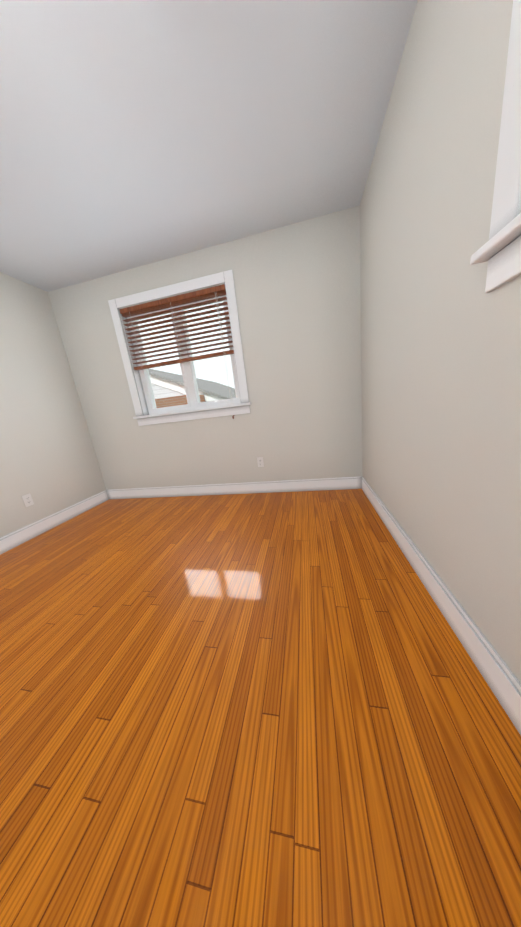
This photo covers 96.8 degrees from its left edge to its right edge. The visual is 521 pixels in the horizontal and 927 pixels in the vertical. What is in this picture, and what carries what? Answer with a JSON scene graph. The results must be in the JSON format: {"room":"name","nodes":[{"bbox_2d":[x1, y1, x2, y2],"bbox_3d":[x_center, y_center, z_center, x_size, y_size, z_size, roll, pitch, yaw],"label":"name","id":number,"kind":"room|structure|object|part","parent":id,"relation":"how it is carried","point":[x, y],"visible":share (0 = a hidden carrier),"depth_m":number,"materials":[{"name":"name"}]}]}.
{"room":"empty bedroom","nodes":[
{"label":"empty bedroom","id":0,"kind":"room"},
{"bbox_2d":[0,272,105,537],"bbox_3d":[-2.519,-0.290,1.360,0.120,2.440,3.100,-4,14,12],"label":"wall","id":1,"kind":"structure","parent":0,"point":[49,463],"depth_m":2.35,"materials":[{"name":"paint"}]},
{"bbox_2d":[22,493,33,506],"bbox_3d":[-2.231,0.352,2.220,0.005,0.115,0.070,-4,14,12],"label":"outlet","id":2,"kind":"object","parent":1,"relation":"attached to","point":[25,500],"visible":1,"depth_m":2.21,"materials":[{"name":"white plastic"}]},
{"bbox_2d":[48,205,362,489],"bbox_3d":[-0.938,-0.805,2.647,4.250,2.440,0.180,-4,14,12],"label":"wall","id":3,"kind":"structure","parent":0,"point":[297,285],"depth_m":2.36,"materials":[{"name":"paint"}]},
{"bbox_2d":[108,270,249,425],"bbox_3d":[-0.834,-1.143,2.524,1.364,1.308,0.195,-4,14,12],"label":"window","id":4,"kind":"structure","parent":3,"relation":"in","point":[179,305],"depth_m":2.43,"materials":[{"name":"paint"}]},
{"bbox_2d":[129,293,231,399],"bbox_3d":[-0.827,-1.066,2.491,0.978,1.193,0.070,-4,14,12],"label":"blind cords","id":5,"kind":"object","parent":4,"relation":"hanging from","point":[180,343],"visible":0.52,"depth_m":2.37,"materials":[{"name":"brown fabric"}]},
{"bbox_3d":[-0.778,-0.531,2.589,1.364,0.084,0.014,-4,14,12],"label":"back window apron","id":6,"kind":"part","parent":4,"relation":"part of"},
{"bbox_2d":[118,283,240,415],"bbox_3d":[-0.835,-1.152,2.522,1.216,1.141,0.160,-4,14,12],"label":"lining","id":7,"kind":"object","parent":3,"relation":"attached to","point":[140,390],"visible":0.17,"depth_m":2.57,"materials":[{"name":"paint"}]},
{"bbox_2d":[133,402,250,418],"bbox_3d":[-0.785,-0.584,2.574,1.404,0.026,0.078,-4,14,12],"label":"window sill","id":8,"kind":"structure","parent":3,"relation":"attached to","point":[200,409],"depth_m":2.53,"materials":[{"name":"paint"}]},
{"bbox_2d":[257,457,263,466],"bbox_3d":[0.000,-0.016,2.587,0.070,0.115,0.005,-4,14,12],"label":"outlet","id":9,"kind":"object","parent":3,"relation":"attached to","point":[258,462],"visible":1,"depth_m":2.58,"materials":[{"name":"white plastic"}]},
{"bbox_2d":[0,476,520,734],"bbox_3d":[-5.812,1.438,0.840,13.639,0.134,5.308,-6,14,5],"label":"baseboard","id":10,"kind":"structure","parent":3,"relation":"attached to","point":[501,679],"depth_m":1.65,"materials":[{"name":"paint"}]},
{"bbox_2d":[0,0,417,291],"bbox_3d":[-6.086,-0.922,0.354,13.350,0.100,6.330,-4,14,12],"label":"ceiling","id":11,"kind":"structure","parent":0,"point":[135,133],"depth_m":1.20,"materials":[{"name":"paint"}]},
{"bbox_2d":[0,489,520,926],"bbox_3d":[-5.788,1.525,0.968,13.350,0.100,6.330,-4,14,12],"label":"floor","id":12,"kind":"structure","parent":0,"point":[279,709],"depth_m":0.72,"materials":[{"name":"brown wood"}]},
{"bbox_2d":[360,0,520,682],"bbox_3d":[0.608,-0.308,-0.083,0.180,2.440,4.700,-4,14,12],"label":"wall","id":13,"kind":"structure","parent":0,"point":[441,383],"depth_m":0.86,"materials":[{"name":"paint"}]},
{"bbox_2d":[470,213,520,264],"bbox_3d":[0.531,-0.428,0.075,0.078,0.026,1.239,-4,14,12],"label":"window sill","id":14,"kind":"structure","parent":13,"relation":"attached to","point":[506,235],"depth_m":0.58,"materials":[{"name":"paint"}]},
{"bbox_2d":[485,0,520,292],"bbox_3d":[0.572,-0.814,-0.038,0.195,0.983,1.199,-4,14,12],"label":"window","id":15,"kind":"structure","parent":13,"relation":"in","point":[506,207],"depth_m":0.56,"materials":[{"name":"paint"}]},
{"bbox_3d":[0.540,-0.375,0.088,0.014,0.084,1.199,-4,14,12],"label":"right window apron","id":16,"kind":"part","parent":15,"relation":"part of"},
{"label":"outside","id":17,"kind":"structure","parent":0,"visible":0},
{"bbox_3d":[-3.350,4.213,5.831,70.000,0.200,70.000,-4,14,12],"label":"ground","id":18,"kind":"structure","parent":17,"visible":0},
{"bbox_2d":[152,384,206,401],"bbox_3d":[-0.680,-0.270,9.059,12.500,6.250,6.000,-4,14,12],"label":"siding","id":19,"kind":"object","parent":18,"relation":"on","point":[158,389],"depth_m":5.81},
{"bbox_2d":[148,369,235,398],"bbox_3d":[1.435,-1.738,8.123,8.378,3.717,6.250,-4,14,12],"label":"roof","id":20,"kind":"structure","parent":19,"relation":"on","point":[205,387],"depth_m":6.35,"materials":[{"name":"grey"}]},
{"bbox_2d":[150,375,222,400],"bbox_3d":[0.827,-0.886,5.409,7.980,3.653,0.060,-4,14,12],"label":"rake","id":21,"kind":"object","parent":20,"relation":"attached to","point":[176,386],"depth_m":5.66,"materials":[{"name":"paint"}]},
{"bbox_2d":[155,395,205,407],"bbox_3d":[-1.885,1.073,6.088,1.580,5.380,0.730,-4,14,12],"label":"brick house","id":22,"kind":"structure","parent":18,"relation":"on","point":[167,402],"depth_m":5.06,"materials":[{"name":"brown brick"}]}
]}

